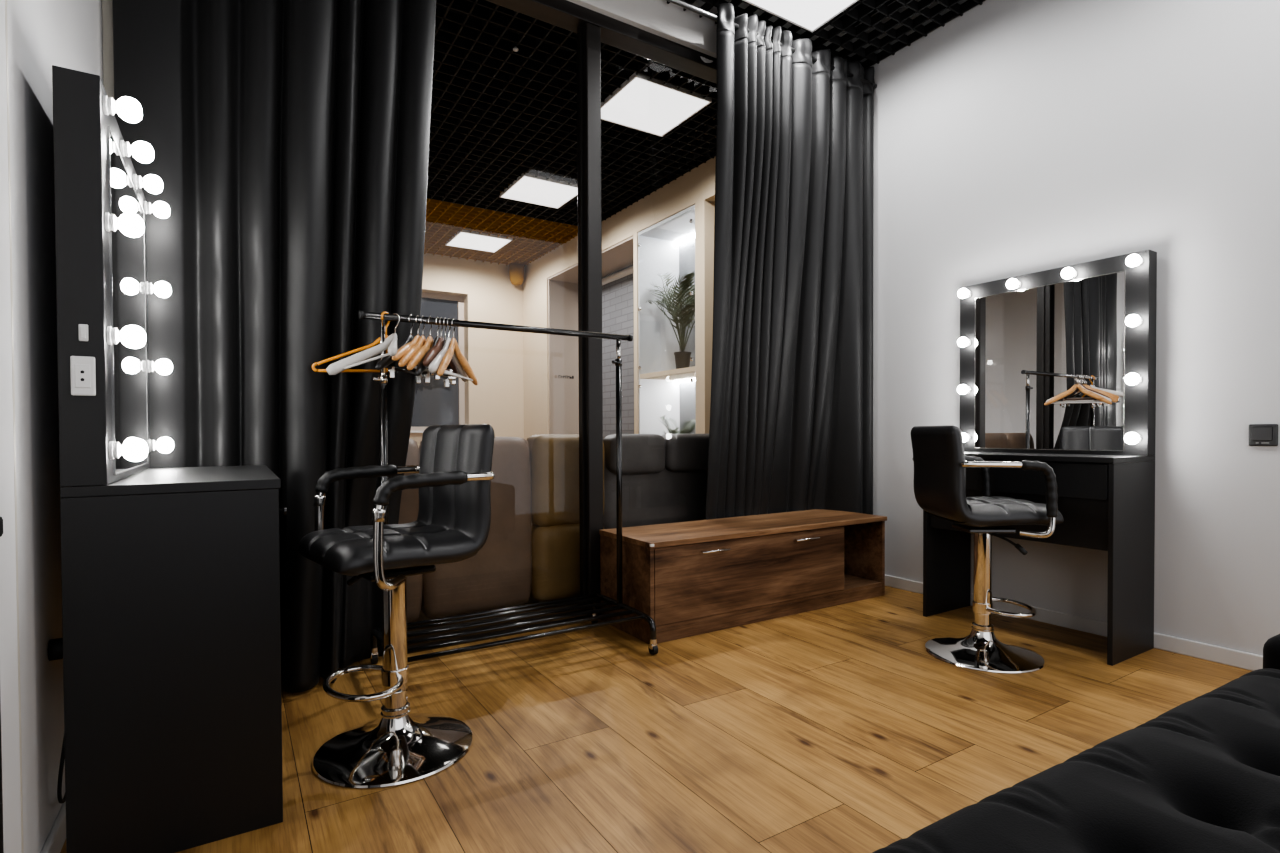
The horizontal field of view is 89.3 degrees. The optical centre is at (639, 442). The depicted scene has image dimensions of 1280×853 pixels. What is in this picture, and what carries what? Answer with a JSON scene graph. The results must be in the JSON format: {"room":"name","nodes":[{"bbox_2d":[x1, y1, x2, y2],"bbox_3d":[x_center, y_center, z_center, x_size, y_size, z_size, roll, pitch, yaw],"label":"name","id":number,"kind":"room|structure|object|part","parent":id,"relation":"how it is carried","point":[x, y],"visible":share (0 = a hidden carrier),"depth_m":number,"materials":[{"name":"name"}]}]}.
{"room":"backstage room","nodes":[
{"label":"backstage room","id":0,"kind":"room"},
{"bbox_2d":[7,0,102,852],"bbox_3d":[-0.825,-0.775,0.534,0.150,3.300,4.000,-1,1,-32],"label":"wall","id":1,"kind":"structure","parent":0,"point":[42,34],"depth_m":1.30,"materials":[{"name":"white paint"}]},
{"bbox_2d":[0,0,21,852],"bbox_3d":[-1.012,-0.631,0.995,0.020,3.000,0.175,-1,1,-32],"label":"trim","id":2,"kind":"structure","parent":1,"relation":"attached to","point":[9,695],"depth_m":1.05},
{"bbox_2d":[5,0,23,852],"bbox_3d":[-1.061,-0.632,1.073,0.020,3.000,0.010,-1,1,-32],"label":"trim","id":3,"kind":"structure","parent":1,"relation":"attached to","point":[6,28],"depth_m":1.09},
{"bbox_2d":[41,801,65,852],"bbox_3d":[-1.380,0.830,1.606,0.013,0.062,1.210,-1,1,-32],"label":"baseboard","id":4,"kind":"structure","parent":1,"relation":"attached to","point":[54,843],"depth_m":1.35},
{"bbox_2d":[48,638,65,803],"bbox_3d":[-1.242,0.589,1.411,0.042,0.356,0.188,-1,1,-32],"label":"plug","id":5,"kind":"object","parent":1,"relation":"attached to","point":[55,646],"visible":0.29,"depth_m":1.34,"materials":[{"name":"plastic"}]},
{"bbox_2d":[102,0,114,114],"bbox_3d":[-1.682,-0.635,2.070,0.030,2.980,0.070,-1,1,-32],"label":"trim","id":6,"kind":"structure","parent":1,"relation":"attached to","point":[107,5],"depth_m":2.03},
{"bbox_2d":[409,241,523,447],"bbox_3d":[-3.345,-0.870,7.277,5.300,3.300,0.300,-1,1,-32],"label":"wall","id":7,"kind":"structure","parent":0,"point":[495,357],"depth_m":8.02,"materials":[{"name":"beige paint"}]},
{"bbox_2d":[410,292,464,432],"bbox_3d":[-2.800,-0.954,7.535,1.700,1.685,0.280,-1,1,-32],"label":"window","id":8,"kind":"structure","parent":7,"relation":"in","point":[434,403],"depth_m":7.89,"materials":[{"name":"grey glass"}]},
{"bbox_2d":[602,264,633,438],"bbox_3d":[-0.094,-0.607,7.109,0.080,2.750,2.050,-1,1,-32],"label":"window","id":9,"kind":"structure","parent":0,"point":[617,295],"depth_m":7.26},
{"bbox_2d":[60,586,1250,852],"bbox_3d":[-0.554,0.821,3.974,5.130,0.001,9.500,-1,1,-32],"label":"floor","id":10,"kind":"structure","parent":0,"point":[834,729],"depth_m":1.89,"materials":[{"name":"brown wood"}]},
{"bbox_2d":[0,516,3,852],"bbox_3d":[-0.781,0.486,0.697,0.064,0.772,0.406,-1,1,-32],"label":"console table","id":11,"kind":"object","parent":10,"relation":"on","point":[1,519],"visible":1,"depth_m":0.87,"materials":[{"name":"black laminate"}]},
{"bbox_3d":[-0.782,0.116,0.691,0.064,0.030,0.406,-1,1,-32],"label":"rail","id":12,"kind":"part","parent":11,"relation":"part of","materials":[{"name":"metal"}]},
{"bbox_2d":[52,65,286,852],"bbox_3d":[-1.168,0.062,1.689,0.391,1.592,0.796,-1,1,-32],"label":"table","id":13,"kind":"object","parent":10,"relation":"on","point":[170,577],"visible":1,"depth_m":1.34,"materials":[{"name":"black laminate"}]},
{"bbox_2d":[70,356,95,395],"bbox_3d":[-1.093,-0.131,1.272,0.037,0.077,0.008,-1,1,-32],"label":"outlet plate","id":14,"kind":"object","parent":13,"relation":"attached to","point":[82,368],"depth_m":1.27,"materials":[{"name":"white plastic"}]},
{"bbox_2d":[52,65,149,486],"bbox_3d":[-1.306,-0.325,1.604,0.076,0.813,0.785,-1,1,-32],"label":"mirror","id":15,"kind":"object","parent":13,"relation":"on","point":[102,286],"depth_m":1.28,"materials":[{"name":"black laminate"}]},
{"bbox_2d":[102,95,142,122],"bbox_3d":[-1.063,-0.688,1.333,0.062,0.048,0.048,-1,1,-32],"label":"light","id":16,"kind":"object","parent":13,"relation":"attached to","point":[129,109],"depth_m":1.32,"materials":[{"name":"white glass"}]},
{"bbox_2d":[105,212,143,237],"bbox_3d":[-1.062,-0.451,1.337,0.062,0.048,0.048,-1,1,-32],"label":"light","id":17,"kind":"object","parent":13,"relation":"attached to","point":[130,224],"depth_m":1.32,"materials":[{"name":"white glass"}]},
{"bbox_2d":[109,438,147,461],"bbox_3d":[-1.060,0.015,1.344,0.062,0.048,0.048,-1,1,-32],"label":"light","id":18,"kind":"object","parent":13,"relation":"attached to","point":[135,449],"depth_m":1.33,"materials":[{"name":"white glass"}]},
{"bbox_2d":[120,140,153,162],"bbox_3d":[-1.189,-0.690,1.534,0.062,0.048,0.048,-1,1,-32],"label":"light","id":19,"kind":"object","parent":13,"relation":"attached to","point":[142,151],"depth_m":1.52,"materials":[{"name":"white glass"}]},
{"bbox_2d":[133,174,162,193],"bbox_3d":[-1.313,-0.693,1.731,0.062,0.048,0.048,-1,1,-32],"label":"light","id":20,"kind":"object","parent":13,"relation":"attached to","point":[153,184],"depth_m":1.72,"materials":[{"name":"white glass"}]},
{"bbox_2d":[143,201,169,218],"bbox_3d":[-1.438,-0.695,1.930,0.062,0.048,0.048,-1,1,-32],"label":"light","id":21,"kind":"object","parent":13,"relation":"attached to","point":[160,209],"depth_m":1.92,"materials":[{"name":"white glass"}]},
{"bbox_2d":[145,281,170,297],"bbox_3d":[-1.437,-0.458,1.934,0.062,0.048,0.048,-1,1,-32],"label":"light","id":22,"kind":"object","parent":13,"relation":"attached to","point":[162,289],"depth_m":1.92,"materials":[{"name":"white glass"}]},
{"bbox_2d":[147,359,172,374],"bbox_3d":[-1.436,-0.227,1.937,0.062,0.048,0.048,-1,1,-32],"label":"light","id":23,"kind":"object","parent":13,"relation":"attached to","point":[162,366],"depth_m":1.92,"materials":[{"name":"white glass"}]},
{"bbox_2d":[148,437,173,452],"bbox_3d":[-1.435,0.008,1.941,0.062,0.048,0.048,-1,1,-32],"label":"light","id":24,"kind":"object","parent":13,"relation":"attached to","point":[164,444],"depth_m":1.93,"materials":[{"name":"white glass"}]},
{"bbox_3d":[-0.973,0.484,1.371,0.372,0.757,0.018,-1,1,-32],"label":"panel","id":25,"kind":"part","parent":13,"relation":"part of","materials":[{"name":"black laminate"}]},
{"bbox_3d":[-0.836,0.160,1.513,0.019,0.018,0.018,-1,1,-32],"label":"knob","id":26,"kind":"part","parent":13,"relation":"part of","materials":[{"name":"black metal"}]},
{"bbox_2d":[297,424,494,788],"bbox_3d":[-0.680,0.402,1.809,0.430,0.905,0.500,-1,1,-42],"label":"bar stool","id":27,"kind":"object","parent":10,"relation":"on","point":[453,480],"visible":1,"depth_m":1.77,"materials":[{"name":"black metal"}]},
{"bbox_3d":[-0.784,0.391,1.867,0.179,0.063,0.021,0,1,30],"label":"gas lever","id":28,"kind":"part","parent":27,"relation":"part of","materials":[{"name":"black rubber"}]},
{"bbox_3d":[-0.805,0.215,1.970,0.327,0.279,0.078,-1,1,-42],"label":"armrest","id":29,"kind":"part","parent":27,"relation":"part of","materials":[{"name":"black leather"}]},
{"bbox_3d":[-0.702,0.283,1.788,0.363,0.088,0.404,-1,1,-42],"label":"seat","id":30,"kind":"part","parent":27,"relation":"part of","materials":[{"name":"black leather"}]},
{"bbox_3d":[-0.685,0.353,1.804,0.180,0.020,0.150,-1,1,-42],"label":"mounting plate","id":31,"kind":"part","parent":27,"relation":"part of","materials":[{"name":"black metal"}]},
{"bbox_3d":[-0.530,0.219,1.666,0.327,0.279,0.078,-1,1,-42],"label":"armrest","id":32,"kind":"part","parent":27,"relation":"part of","materials":[{"name":"black leather"}]},
{"bbox_3d":[-0.557,0.127,1.917,0.094,0.361,0.404,-1,1,-42],"label":"backrest","id":33,"kind":"part","parent":27,"relation":"part of","materials":[{"name":"black leather"}]},
{"bbox_2d":[358,311,657,701],"bbox_3d":[-0.490,0.191,2.512,1.094,1.302,0.534,-1,1,-32],"label":"rack","id":34,"kind":"object","parent":10,"relation":"on","point":[376,633],"visible":0.83,"depth_m":2.53,"materials":[{"name":"black metal"}]},
{"bbox_2d":[312,312,389,371],"bbox_3d":[-0.979,-0.348,2.233,0.095,0.219,0.261,1,1,44],"label":"clothes hanger","id":35,"kind":"object","parent":34,"relation":"hanging from","point":[377,341],"visible":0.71,"depth_m":2.24,"materials":[{"name":"orange wood"}]},
{"bbox_2d":[326,313,399,374],"bbox_3d":[-0.899,-0.340,2.145,0.240,0.230,0.235,-1,1,-32],"label":"clothes hanger","id":36,"kind":"object","parent":34,"relation":"hanging from","point":[390,343],"visible":0.99,"depth_m":2.18,"materials":[{"name":"white plastic"}]},
{"bbox_3d":[-0.897,0.243,2.274,0.025,0.940,0.025,-1,1,-32],"label":"post","id":37,"kind":"part","parent":34,"relation":"part of","materials":[{"name":"black metal"}]},
{"bbox_3d":[-0.887,0.751,2.270,0.025,0.105,0.518,-1,1,-32],"label":"frame","id":38,"kind":"part","parent":34,"relation":"part of","materials":[{"name":"black metal"}]},
{"bbox_2d":[375,315,423,382],"bbox_3d":[-0.832,-0.340,2.317,0.041,0.236,0.434,0,1,3],"label":"clothes hanger","id":39,"kind":"object","parent":34,"relation":"hanging from","point":[384,362],"visible":0.49,"depth_m":2.20,"materials":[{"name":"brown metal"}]},
{"bbox_2d":[392,315,428,367],"bbox_3d":[-0.797,-0.365,2.329,0.027,0.187,0.436,0,1,2],"label":"clothes hanger","id":40,"kind":"object","parent":34,"relation":"hanging from","point":[401,351],"visible":0.49,"depth_m":2.20,"materials":[{"name":"brown wood"}]},
{"bbox_2d":[398,316,444,376],"bbox_3d":[-0.782,-0.355,2.338,0.027,0.206,0.436,0,1,1],"label":"clothes hanger","id":41,"kind":"object","parent":34,"relation":"hanging from","point":[408,355],"visible":0.57,"depth_m":2.22,"materials":[{"name":"brown wood"}]},
{"bbox_2d":[407,316,446,376],"bbox_3d":[-0.759,-0.350,2.352,0.028,0.216,0.437,0,1,1],"label":"clothes hanger","id":42,"kind":"object","parent":34,"relation":"hanging from","point":[417,357],"visible":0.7,"depth_m":2.24,"materials":[{"name":"brown wood"}]},
{"bbox_2d":[415,317,454,386],"bbox_3d":[-0.741,-0.335,2.366,0.026,0.248,0.418,0,1,1],"label":"clothes hanger","id":43,"kind":"object","parent":34,"relation":"hanging from","point":[420,369],"visible":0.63,"depth_m":2.25,"materials":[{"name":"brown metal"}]},
{"bbox_2d":[423,317,457,379],"bbox_3d":[-0.728,-0.349,2.373,0.027,0.220,0.387,0,1,-1],"label":"clothes hanger","id":44,"kind":"object","parent":34,"relation":"hanging from","point":[436,349],"visible":0.6,"depth_m":2.32,"materials":[{"name":"brown wood"}]},
{"bbox_2d":[433,318,457,383],"bbox_3d":[-0.716,-0.341,2.381,0.028,0.236,0.344,0,1,-3],"label":"clothes hanger","id":45,"kind":"object","parent":34,"relation":"hanging from","point":[436,377],"visible":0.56,"depth_m":2.38,"materials":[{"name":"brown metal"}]},
{"bbox_2d":[429,318,468,381],"bbox_3d":[-0.700,-0.348,2.388,0.029,0.222,0.421,0,1,1],"label":"clothes hanger","id":46,"kind":"object","parent":34,"relation":"hanging from","point":[434,365],"visible":0.77,"depth_m":2.35,"materials":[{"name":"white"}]},
{"bbox_2d":[437,318,477,384],"bbox_3d":[-0.678,-0.343,2.397,0.036,0.233,0.436,0,1,2],"label":"clothes hanger","id":47,"kind":"object","parent":34,"relation":"hanging from","point":[446,359],"visible":0.98,"depth_m":2.40,"materials":[{"name":"brown wood"}]},
{"bbox_3d":[-0.501,-0.446,2.514,1.086,0.025,0.025,-1,1,-32],"label":"hanging rail","id":48,"kind":"part","parent":34,"relation":"part of","materials":[{"name":"black metal"}]},
{"bbox_3d":[-0.089,0.177,2.781,0.025,1.050,0.025,-1,1,-32],"label":"post","id":49,"kind":"part","parent":34,"relation":"part of","materials":[{"name":"black metal"}]},
{"bbox_3d":[-0.079,0.739,2.777,0.025,0.105,0.518,-1,1,-32],"label":"frame","id":50,"kind":"part","parent":34,"relation":"part of","materials":[{"name":"black metal"}]},
{"bbox_2d":[398,434,708,622],"bbox_3d":[-0.504,0.389,3.629,2.400,0.872,0.948,-1,1,-32],"label":"leather sofa","id":51,"kind":"object","parent":10,"relation":"on","point":[531,548],"visible":0.45,"depth_m":3.13,"materials":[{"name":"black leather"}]},
{"bbox_3d":[-1.156,0.385,2.787,0.400,0.812,0.192,-1,1,-32],"label":"panel","id":52,"kind":"part","parent":51,"relation":"part of","materials":[{"name":"brown leather"}]},
{"bbox_3d":[-0.767,0.380,3.031,0.513,0.812,0.192,-1,1,-32],"label":"panel","id":53,"kind":"part","parent":51,"relation":"part of","materials":[{"name":"brown leather"}]},
{"bbox_3d":[-0.379,0.184,3.273,0.402,0.452,0.191,-1,1,-32],"label":"panel","id":54,"kind":"part","parent":51,"relation":"part of","materials":[{"name":"brown leather"}]},
{"bbox_3d":[-0.378,0.590,3.282,0.402,0.380,0.185,-1,1,-32],"label":"panel","id":55,"kind":"part","parent":51,"relation":"part of","materials":[{"name":"brown leather"}]},
{"bbox_3d":[0.240,0.396,3.688,1.078,0.750,0.146,-1,1,-32],"label":"panel","id":56,"kind":"part","parent":51,"relation":"part of","materials":[{"name":"grey leather"}]},
{"bbox_2d":[599,509,886,643],"bbox_3d":[0.571,0.614,3.242,1.510,0.425,0.463,-1,1,-32],"label":"storage bench","id":57,"kind":"object","parent":10,"relation":"on","point":[692,578],"visible":0.88,"depth_m":2.99,"materials":[{"name":"brown wood"}]},
{"bbox_3d":[-0.063,0.634,2.863,0.020,0.402,0.430,-1,1,-32],"label":"panel","id":58,"kind":"part","parent":57,"relation":"part of","materials":[{"name":"brown wood"}]},
{"bbox_3d":[0.327,0.472,2.832,0.152,0.010,0.032,-1,1,-32],"label":"bar handle","id":59,"kind":"part","parent":57,"relation":"part of","materials":[{"name":"silver metal"}]},
{"bbox_3d":[0.546,0.594,3.000,1.154,0.325,0.018,-1,1,-32],"label":"drop door","id":60,"kind":"part","parent":57,"relation":"part of","materials":[{"name":"brown wood"}]},
{"bbox_3d":[0.805,0.465,3.132,0.152,0.010,0.032,-1,1,-32],"label":"bar handle","id":61,"kind":"part","parent":57,"relation":"part of","materials":[{"name":"silver metal"}]},
{"bbox_3d":[1.190,0.616,3.650,0.020,0.402,0.430,-1,1,-32],"label":"panel","id":62,"kind":"part","parent":57,"relation":"part of","materials":[{"name":"brown wood"}]},
{"bbox_2d":[910,425,1063,673],"bbox_3d":[1.343,0.383,2.547,0.430,0.901,0.500,0,1,2],"label":"bar stool","id":63,"kind":"object","parent":10,"relation":"on","point":[941,462],"visible":1,"depth_m":2.45,"materials":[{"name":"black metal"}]},
{"bbox_3d":[1.174,0.114,2.548,0.094,0.361,0.404,0,1,2],"label":"backrest","id":64,"kind":"part","parent":63,"relation":"part of","materials":[{"name":"black leather"}]},
{"bbox_3d":[1.348,0.336,2.546,0.180,0.020,0.150,0,1,2],"label":"mounting plate","id":65,"kind":"part","parent":63,"relation":"part of","materials":[{"name":"black metal"}]},
{"bbox_3d":[1.370,0.267,2.544,0.363,0.088,0.404,0,1,2],"label":"seat","id":66,"kind":"part","parent":63,"relation":"part of","materials":[{"name":"black leather"}]},
{"bbox_3d":[1.377,0.376,2.433,0.021,0.063,0.179,-1,1,-16],"label":"gas lever","id":67,"kind":"part","parent":63,"relation":"part of","materials":[{"name":"black metal"}]},
{"bbox_3d":[1.317,0.204,2.340,0.327,0.279,0.078,0,1,2],"label":"armrest","id":68,"kind":"part","parent":63,"relation":"part of","materials":[{"name":"black leather"}]},
{"bbox_2d":[923,250,1156,665],"bbox_3d":[1.705,0.032,2.835,0.369,1.592,0.785,-1,1,-32],"label":"table","id":69,"kind":"object","parent":10,"relation":"on","point":[1058,365],"visible":0.93,"depth_m":2.73,"materials":[{"name":"black laminate"}]},
{"bbox_3d":[1.504,0.445,3.167,0.365,0.757,0.018,-1,1,-32],"label":"panel","id":70,"kind":"part","parent":69,"relation":"part of","materials":[{"name":"black laminate"}]},
{"bbox_3d":[1.575,-0.491,3.161,0.041,0.048,0.048,-1,1,-32],"label":"light bulb","id":71,"kind":"part","parent":69,"relation":"part of","materials":[{"name":"white glass"}]},
{"bbox_3d":[1.576,-0.260,3.165,0.041,0.048,0.048,-1,1,-32],"label":"light bulb","id":72,"kind":"part","parent":69,"relation":"part of","materials":[{"name":"white glass"}]},
{"bbox_3d":[1.574,-0.728,3.157,0.041,0.048,0.048,-1,1,-32],"label":"light bulb","id":73,"kind":"part","parent":69,"relation":"part of","materials":[{"name":"white glass"}]},
{"bbox_3d":[1.577,-0.025,3.168,0.041,0.048,0.048,-1,1,-32],"label":"light bulb","id":74,"kind":"part","parent":69,"relation":"part of","materials":[{"name":"white glass"}]},
{"bbox_3d":[1.699,-0.725,2.958,0.041,0.048,0.048,-1,1,-32],"label":"light bulb","id":75,"kind":"part","parent":69,"relation":"part of","materials":[{"name":"white glass"}]},
{"bbox_3d":[1.580,0.239,2.759,0.016,0.334,0.749,-1,1,-32],"label":"panel","id":76,"kind":"part","parent":69,"relation":"part of","materials":[{"name":"black laminate"}]},
{"bbox_3d":[1.561,0.145,2.746,0.017,0.134,0.743,-1,1,-32],"label":"drawer","id":77,"kind":"part","parent":69,"relation":"part of","materials":[{"name":"black laminate"}]},
{"bbox_2d":[975,272,1124,449],"bbox_3d":[1.797,-0.333,2.889,0.003,0.724,0.621,-1,1,-32],"label":"mirror","id":78,"kind":"object","parent":69,"relation":"on","point":[1050,355],"depth_m":2.85,"materials":[{"name":"silver metal"}]},
{"bbox_3d":[1.829,-0.359,2.908,0.072,0.813,0.785,-1,1,-32],"label":"mirror panel","id":79,"kind":"part","parent":69,"relation":"part of","materials":[{"name":"black laminate"}]},
{"bbox_3d":[1.823,-0.723,2.761,0.041,0.048,0.048,-1,1,-32],"label":"light bulb","id":80,"kind":"part","parent":69,"relation":"part of","materials":[{"name":"white glass"}]},
{"bbox_3d":[1.913,0.454,2.518,0.365,0.757,0.018,-1,1,-32],"label":"panel","id":81,"kind":"part","parent":69,"relation":"part of","materials":[{"name":"black laminate"}]},
{"bbox_3d":[1.953,-0.017,2.572,0.041,0.048,0.048,-1,1,-32],"label":"light bulb","id":82,"kind":"part","parent":69,"relation":"part of","materials":[{"name":"white glass"}]},
{"bbox_3d":[1.951,-0.483,2.564,0.041,0.048,0.048,-1,1,-32],"label":"light bulb","id":83,"kind":"part","parent":69,"relation":"part of","materials":[{"name":"white glass"}]},
{"bbox_3d":[1.952,-0.252,2.568,0.041,0.048,0.048,-1,1,-32],"label":"light bulb","id":84,"kind":"part","parent":69,"relation":"part of","materials":[{"name":"white glass"}]},
{"bbox_3d":[1.950,-0.720,2.561,0.041,0.048,0.048,-1,1,-32],"label":"light bulb","id":85,"kind":"part","parent":69,"relation":"part of","materials":[{"name":"white glass"}]},
{"bbox_2d":[872,634,1279,852],"bbox_3d":[0.780,0.568,0.534,2.030,0.600,0.940,-1,1,-30],"label":"tufted sofa","id":86,"kind":"object","parent":10,"relation":"on","point":[1202,775],"visible":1,"depth_m":0.86,"materials":[{"name":"black fabric"}]},
{"bbox_3d":[1.554,0.606,1.066,0.158,0.402,0.768,-1,1,-30],"label":"armrest","id":87,"kind":"part","parent":86,"relation":"part of","materials":[{"name":"black fabric"}]},
{"bbox_2d":[424,0,984,266],"bbox_3d":[-1.007,-2.324,3.382,5.450,0.350,9.350,-1,1,-32],"label":"ceiling","id":88,"kind":"structure","parent":0,"point":[499,114],"depth_m":4.36,"materials":[{"name":"black metal"}]},
{"bbox_2d":[445,229,512,252],"bbox_3d":[-1.777,-2.242,7.128,0.570,0.086,0.570,-1,1,-32],"label":"panel light","id":89,"kind":"object","parent":88,"relation":"attached to","point":[473,240],"visible":0.88,"depth_m":7.08,"materials":[{"name":"white plastic"}]},
{"bbox_2d":[509,263,523,285],"bbox_3d":[-1.541,-2.093,8.100,0.190,0.247,0.190,-1,1,-32],"label":"wall lamp","id":90,"kind":"object","parent":88,"relation":"attached to","point":[516,271],"visible":1,"depth_m":8.03,"materials":[{"name":"orange"}]},
{"bbox_2d":[499,173,577,208],"bbox_3d":[-0.857,-2.223,5.664,0.570,0.086,0.570,-1,1,-32],"label":"panel light","id":91,"kind":"object","parent":88,"relation":"attached to","point":[528,188],"visible":0.8,"depth_m":5.62,"materials":[{"name":"white plastic"}]},
{"bbox_2d":[601,73,711,136],"bbox_3d":[0.064,-2.204,4.199,0.570,0.086,0.570,-1,1,-32],"label":"panel light","id":92,"kind":"object","parent":88,"relation":"attached to","point":[641,103],"visible":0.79,"depth_m":4.15,"materials":[{"name":"glowing white plastic diffuser"}]},
{"bbox_2d":[743,0,858,31],"bbox_3d":[0.814,-2.188,3.005,0.570,0.086,0.570,-1,1,-32],"label":"panel light","id":93,"kind":"object","parent":88,"relation":"attached to","point":[810,15],"visible":1,"depth_m":3.22,"materials":[{"name":"white plastic"}]},
{"bbox_2d":[567,0,845,57],"bbox_3d":[-0.269,-2.239,3.027,3.480,0.455,0.140,-1,1,-32],"label":"wall","id":94,"kind":"structure","parent":0,"point":[669,21],"depth_m":3.21,"materials":[{"name":"paint"}]},
{"bbox_2d":[366,0,716,658],"bbox_3d":[-0.270,-0.590,3.066,3.480,2.845,0.110,-1,1,-32],"label":"sliding door frame","id":95,"kind":"structure","parent":94,"relation":"in","point":[592,28],"depth_m":3.05,"materials":[{"name":"black metal"}]},
{"bbox_3d":[-0.266,0.795,3.091,3.480,0.075,0.100,-1,1,-32],"label":"rail","id":96,"kind":"part","parent":95,"relation":"part of","materials":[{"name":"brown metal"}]},
{"bbox_3d":[-0.276,-1.982,3.043,3.480,0.060,0.110,-1,1,-32],"label":"header rail","id":97,"kind":"part","parent":95,"relation":"part of","materials":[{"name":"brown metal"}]},
{"bbox_2d":[666,0,876,88],"bbox_3d":[-0.173,-2.029,2.879,3.480,0.036,0.226,-1,1,-32],"label":"curtain rod","id":98,"kind":"object","parent":94,"relation":"attached to","point":[681,3],"visible":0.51,"depth_m":3.07,"materials":[{"name":"metal"}]},
{"bbox_2d":[112,0,435,692],"bbox_3d":[-1.195,-0.631,2.255,0.983,2.938,0.219,-1,1,-37],"label":"curtain","id":99,"kind":"object","parent":98,"relation":"hanging from","point":[289,140],"visible":0.75,"depth_m":2.18,"materials":[{"name":"black fabric"}]},
{"bbox_2d":[705,3,874,519],"bbox_3d":[0.796,-0.659,3.524,1.151,2.935,0.324,-1,1,-32],"label":"curtain","id":100,"kind":"object","parent":98,"relation":"hanging from","point":[791,427],"visible":0.93,"depth_m":3.47,"materials":[{"name":"black fabric"}]},
{"bbox_2d":[523,0,1279,655],"bbox_3d":[1.179,-0.851,4.776,0.800,3.300,9.050,-1,1,-32],"label":"wall","id":101,"kind":"structure","parent":0,"point":[1012,138],"depth_m":2.82,"materials":[{"name":"white paint"}]},
{"bbox_2d":[602,266,633,285],"bbox_3d":[-0.179,-1.830,7.010,0.070,0.070,1.700,-1,1,-32],"label":"trim","id":102,"kind":"structure","parent":101,"relation":"attached to","point":[630,270],"depth_m":7.05,"materials":[{"name":"beige wood"}]},
{"bbox_2d":[638,205,695,435],"bbox_3d":[0.407,-0.792,5.691,0.492,2.256,0.876,-1,1,-32],"label":"wall niche","id":103,"kind":"object","parent":101,"relation":"attached to","point":[667,246],"visible":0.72,"depth_m":6.01,"materials":[{"name":"white"}]},
{"bbox_3d":[0.181,-0.796,6.057,0.448,2.256,0.016,-1,1,-32],"label":"panel","id":104,"kind":"part","parent":103,"relation":"part of","materials":[{"name":"white paint"}]},
{"bbox_3d":[0.405,-1.905,5.676,0.448,0.028,0.844,-1,1,-32],"label":"panel","id":105,"kind":"part","parent":103,"relation":"part of","materials":[{"name":"white paint"}]},
{"bbox_2d":[640,366,694,379],"bbox_3d":[0.411,-0.604,5.696,0.448,0.040,0.844,-1,1,-32],"label":"shelf","id":106,"kind":"object","parent":103,"relation":"attached to","point":[687,373],"depth_m":5.71,"materials":[{"name":"beige wood"}]},
{"bbox_2d":[648,271,694,368],"bbox_3d":[0.408,-1.073,5.688,0.416,0.898,0.820,-1,1,-32],"label":"potted palm","id":107,"kind":"object","parent":103,"relation":"on","point":[682,359],"visible":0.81,"depth_m":5.58,"materials":[{"name":"green plant"}]},
{"bbox_2d":[674,352,690,368],"bbox_3d":[0.371,-0.703,5.634,0.150,0.160,0.150,-1,1,-32],"label":"pot","id":108,"kind":"object","parent":107,"relation":"attached to","point":[682,359],"depth_m":5.58,"materials":[{"name":"brown ceramic"}]},
{"bbox_2d":[660,414,695,434],"bbox_3d":[0.443,0.027,5.656,0.412,0.563,0.561,-1,1,-32],"label":"potted plant","id":109,"kind":"object","parent":103,"relation":"on","point":[685,431],"visible":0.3,"depth_m":5.61,"materials":[{"name":"green plant"}]},
{"bbox_3d":[0.607,-0.794,5.817,0.018,2.256,0.876,-1,1,-32],"label":"panel","id":110,"kind":"part","parent":103,"relation":"part of","materials":[{"name":"white paint"}]},
{"bbox_3d":[0.639,-0.787,5.329,0.448,2.256,0.016,-1,1,-32],"label":"panel","id":111,"kind":"part","parent":103,"relation":"part of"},
{"bbox_2d":[734,12,831,56],"bbox_3d":[0.867,-2.112,3.506,1.050,0.095,0.030,-1,1,-32],"label":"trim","id":112,"kind":"structure","parent":101,"relation":"attached to","point":[735,14],"depth_m":3.46,"materials":[{"name":"metal"}]},
{"bbox_2d":[885,575,1262,670],"bbox_3d":[2.242,0.802,2.359,0.013,0.062,3.790,-1,1,-32],"label":"baseboard","id":113,"kind":"structure","parent":101,"relation":"attached to","point":[1231,657],"depth_m":2.76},
{"bbox_2d":[1248,424,1277,445],"bbox_3d":[2.245,-0.027,2.334,0.014,0.079,0.079,-1,1,-32],"label":"thermostat","id":114,"kind":"object","parent":101,"relation":"attached to","point":[1259,434],"visible":1,"depth_m":2.33,"materials":[{"name":"black plastic"}]}
]}

